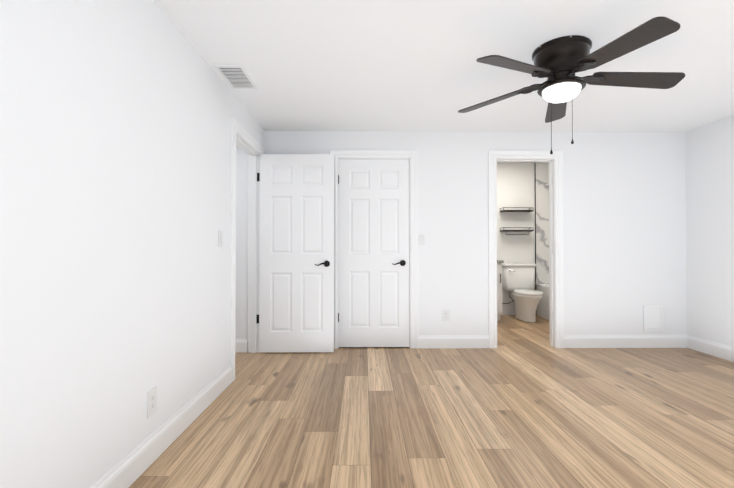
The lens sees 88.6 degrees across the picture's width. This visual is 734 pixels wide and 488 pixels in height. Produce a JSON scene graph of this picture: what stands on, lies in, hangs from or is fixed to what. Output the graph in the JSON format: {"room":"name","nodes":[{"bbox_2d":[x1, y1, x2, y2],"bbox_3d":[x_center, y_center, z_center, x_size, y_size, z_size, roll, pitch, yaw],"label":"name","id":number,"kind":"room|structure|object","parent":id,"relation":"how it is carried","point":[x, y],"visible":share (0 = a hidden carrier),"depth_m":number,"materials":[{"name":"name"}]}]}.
{"room":"empty bedroom","nodes":[
{"label":"empty bedroom","id":0,"kind":"room"},
{"bbox_2d":[0,0,264,487],"bbox_3d":[-1.142,-0.080,1.415,0.120,2.340,5.260,0,-1,-1],"label":"wall","id":1,"kind":"structure","parent":0,"point":[115,191],"depth_m":1.55,"materials":[{"name":"white paint"}]},
{"bbox_2d":[147,386,156,417],"bbox_3d":[-1.082,0.796,1.896,0.009,0.128,0.080,0,-1,-1],"label":"outlet","id":2,"kind":"object","parent":1,"relation":"attached to","point":[152,401],"visible":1,"depth_m":1.89,"materials":[{"name":"white plastic"}]},
{"bbox_2d":[91,365,231,487],"bbox_3d":[-1.072,1.018,0.970,0.014,0.136,4.091,0,-1,-1],"label":"baseboard","id":3,"kind":"structure","parent":1,"relation":"attached to","point":[127,471],"depth_m":1.97,"materials":[{"name":"white paint"}]},
{"bbox_2d":[218,230,222,246],"bbox_3d":[-1.090,-0.039,2.806,0.010,0.122,0.075,0,-1,-1],"label":"light switch","id":4,"kind":"object","parent":1,"relation":"attached to","point":[220,238],"visible":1,"depth_m":2.79,"materials":[{"name":"white plastic"}]},
{"bbox_2d":[230,117,263,381],"bbox_3d":[-1.161,0.046,3.502,0.158,2.134,0.953,0,-1,-1],"label":"door frame","id":5,"kind":"structure","parent":1,"relation":"attached to","point":[246,141],"depth_m":3.87,"materials":[{"name":"white paint"}]},
{"bbox_2d":[259,154,334,351],"bbox_3d":[-0.715,0.093,3.866,0.769,2.024,0.139,0,-1,-1],"label":"entry door","id":6,"kind":"structure","parent":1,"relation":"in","point":[296,270],"depth_m":3.85,"materials":[{"name":"white paint"}]},
{"bbox_2d":[235,145,247,338],"bbox_3d":[-2.262,-0.052,3.955,2.074,2.340,0.120,0,-1,-1],"label":"wall","id":7,"kind":"structure","parent":0,"point":[241,239],"depth_m":3.90,"materials":[{"name":"white paint"}]},
{"bbox_2d":[235,339,247,351],"bbox_3d":[-2.201,1.049,3.877,1.954,0.136,0.014,0,-1,-1],"label":"baseboard","id":8,"kind":"structure","parent":7,"relation":"attached to","point":[241,345],"depth_m":3.88,"materials":[{"name":"white paint"}]},
{"bbox_2d":[129,315,733,487],"bbox_3d":[0.159,1.132,2.474,6.890,0.060,7.380,0,-1,-1],"label":"floor","id":9,"kind":"structure","parent":0,"point":[523,404],"depth_m":2.33,"materials":[{"name":"brown wood"}]},
{"bbox_2d":[497,260,503,320],"bbox_3d":[1.533,0.648,5.755,0.914,0.980,0.608,0,-1,-1],"label":"bathroom vanity","id":10,"kind":"object","parent":9,"relation":"on","point":[499,288],"visible":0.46,"depth_m":5.49,"materials":[{"name":"white wood"}]},
{"bbox_2d":[502,263,542,322],"bbox_3d":[2.357,0.721,5.674,0.552,0.832,0.776,0,-1,-1],"label":"toilet","id":11,"kind":"object","parent":9,"relation":"on","point":[518,279],"visible":0.98,"depth_m":5.83,"materials":[{"name":"white ceramic"}]},
{"bbox_2d":[536,284,548,319],"bbox_3d":[3.096,0.881,5.145,0.721,0.500,1.846,0,-1,-1],"label":"bathtub","id":12,"kind":"object","parent":9,"relation":"on","point":[543,308],"visible":0.15,"depth_m":5.82,"materials":[{"name":"white ceramic"}]},
{"bbox_2d":[154,0,733,131],"bbox_3d":[0.168,-1.279,1.500,6.890,0.060,5.380,0,-1,-1],"label":"ceiling","id":13,"kind":"structure","parent":0,"point":[362,65],"depth_m":2.52,"materials":[{"name":"white paint"}]},
{"bbox_2d":[213,64,257,88],"bbox_3d":[-0.960,-1.230,2.780,0.208,0.009,0.384,0,-1,-1],"label":"ceiling vent","id":14,"kind":"object","parent":13,"relation":"in","point":[236,76],"visible":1,"depth_m":2.75,"materials":[{"name":"white metal"}]},
{"bbox_2d":[458,16,684,153],"bbox_3d":[1.273,-0.897,2.377,1.333,0.684,1.354,0,-1,-1],"label":"ceiling fan","id":15,"kind":"object","parent":13,"relation":"hanging from","point":[563,59],"visible":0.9,"depth_m":2.28,"materials":[{"name":"brown metal"}]},
{"bbox_2d":[542,82,581,102],"bbox_3d":[1.237,-0.947,2.396,0.226,0.074,0.226,0,-1,-1],"label":"glass bowl","id":16,"kind":"object","parent":15,"relation":"attached to","point":[562,92],"visible":0.98,"depth_m":2.33,"materials":[{"name":"white glass"}]},
{"bbox_2d":[264,131,686,334],"bbox_3d":[1.182,-0.050,4.126,4.816,2.340,0.120,0,-1,-1],"label":"wall","id":17,"kind":"structure","parent":0,"point":[625,249],"depth_m":4.07,"materials":[{"name":"white paint"}]},
{"bbox_2d":[338,159,408,346],"bbox_3d":[0.072,0.095,4.047,0.768,2.024,0.087,0,-1,-1],"label":"closet door","id":18,"kind":"structure","parent":17,"relation":"in","point":[373,252],"depth_m":4.06,"materials":[{"name":"white paint"}]},
{"bbox_2d":[330,150,418,348],"bbox_3d":[0.076,0.053,4.105,0.952,2.134,0.139,0,-1,-1],"label":"trim","id":19,"kind":"structure","parent":17,"relation":"attached to","point":[411,156],"depth_m":4.05,"materials":[{"name":"white paint"}]},
{"bbox_2d":[257,173,552,322],"bbox_3d":[0.446,0.049,4.010,3.171,1.570,0.246,0,-1,-1],"label":"door hinges","id":20,"kind":"object","parent":17,"relation":"attached to","point":[258,176],"depth_m":3.88,"materials":[{"name":"black metal"}]},
{"bbox_2d":[418,234,424,244],"bbox_3d":[0.589,-0.046,4.055,0.066,0.118,0.010,0,-1,-1],"label":"light switch","id":21,"kind":"object","parent":17,"relation":"attached to","point":[421,239],"visible":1,"depth_m":4.05,"materials":[{"name":"white plastic"}]},
{"bbox_2d":[442,309,449,320],"bbox_3d":[0.851,0.765,4.050,0.078,0.124,0.009,0,-1,-1],"label":"outlet","id":22,"kind":"object","parent":17,"relation":"attached to","point":[445,314],"visible":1,"depth_m":4.05,"materials":[{"name":"white plastic"}]},
{"bbox_2d":[418,335,488,347],"bbox_3d":[0.932,1.051,4.044,0.758,0.136,0.014,0,-1,-1],"label":"baseboard","id":23,"kind":"structure","parent":17,"relation":"attached to","point":[425,341],"depth_m":4.04,"materials":[{"name":"white paint"}]},
{"bbox_2d":[488,150,563,347],"bbox_3d":[1.717,0.053,4.131,0.814,2.134,0.162,0,-1,-1],"label":"door frame","id":24,"kind":"structure","parent":17,"relation":"attached to","point":[556,247],"depth_m":4.06,"materials":[{"name":"white paint"}]},
{"bbox_2d":[564,335,686,347],"bbox_3d":[2.787,1.051,4.061,1.326,0.136,0.014,0,-1,-1],"label":"baseboard","id":25,"kind":"structure","parent":17,"relation":"attached to","point":[570,341],"depth_m":4.05,"materials":[{"name":"white paint"}]},
{"bbox_2d":[643,305,663,330],"bbox_3d":[3.097,0.803,4.068,0.224,0.277,0.014,0,-1,-1],"label":"panel frame","id":26,"kind":"object","parent":17,"relation":"attached to","point":[653,317],"visible":1,"depth_m":4.07,"materials":[{"name":"white paint"}]},
{"bbox_2d":[497,162,534,162],"bbox_3d":[2.176,-1.358,5.209,2.810,0.060,2.000,0,-1,-1],"label":"ceiling","id":27,"kind":"structure","parent":0,"point":[515,162],"depth_m":6.09,"materials":[{"name":"white paint"}]},
{"bbox_2d":[497,163,536,314],"bbox_3d":[2.167,-0.088,6.135,2.810,2.460,0.120,0,-1,-1],"label":"wall","id":28,"kind":"structure","parent":0,"point":[515,184],"depth_m":6.08,"materials":[{"name":"white paint"}]},
{"bbox_2d":[502,306,514,314],"bbox_3d":[1.816,1.073,6.052,1.805,0.136,0.014,0,-1,-1],"label":"baseboard","id":29,"kind":"structure","parent":28,"relation":"attached to","point":[506,310],"depth_m":6.05,"materials":[{"name":"white paint"}]},
{"bbox_2d":[500,227,533,234],"bbox_3d":[2.384,-0.204,6.000,0.480,0.113,0.153,0,-1,-1],"label":"shelf","id":30,"kind":"object","parent":28,"relation":"attached to","point":[503,230],"visible":1,"depth_m":5.93,"materials":[{"name":"silver wood"}]},
{"bbox_2d":[500,207,533,211],"bbox_3d":[2.384,-0.543,6.003,0.480,0.065,0.153,0,-1,-1],"label":"shelf","id":31,"kind":"object","parent":28,"relation":"attached to","point":[503,210],"visible":1,"depth_m":5.93,"materials":[{"name":"silver wood"}]},
{"bbox_2d":[534,162,535,289],"bbox_3d":[2.719,-0.089,6.073,0.012,2.460,0.014,0,-1,-1],"label":"trim","id":32,"kind":"structure","parent":28,"relation":"attached to","point":[535,224],"depth_m":6.07,"materials":[{"name":"black metal"}]},
{"bbox_2d":[536,162,548,283],"bbox_3d":[3.089,-0.339,6.081,0.728,1.960,0.010,0,-1,-1],"label":"wall","id":33,"kind":"structure","parent":0,"point":[542,226],"depth_m":6.07,"materials":[{"name":"white stone"}]},
{"bbox_2d":[686,115,733,346],"bbox_3d":[3.553,-0.079,1.456,0.120,2.340,5.260,0,-1,-1],"label":"wall","id":34,"kind":"structure","parent":0,"point":[710,217],"depth_m":3.79,"materials":[{"name":"white paint"}]},
{"bbox_2d":[687,335,733,361],"bbox_3d":[3.486,1.023,1.504,0.014,0.136,5.140,0,-1,-1],"label":"baseboard","id":35,"kind":"structure","parent":34,"relation":"attached to","point":[719,350],"depth_m":3.78,"materials":[{"name":"white paint"}]}
]}

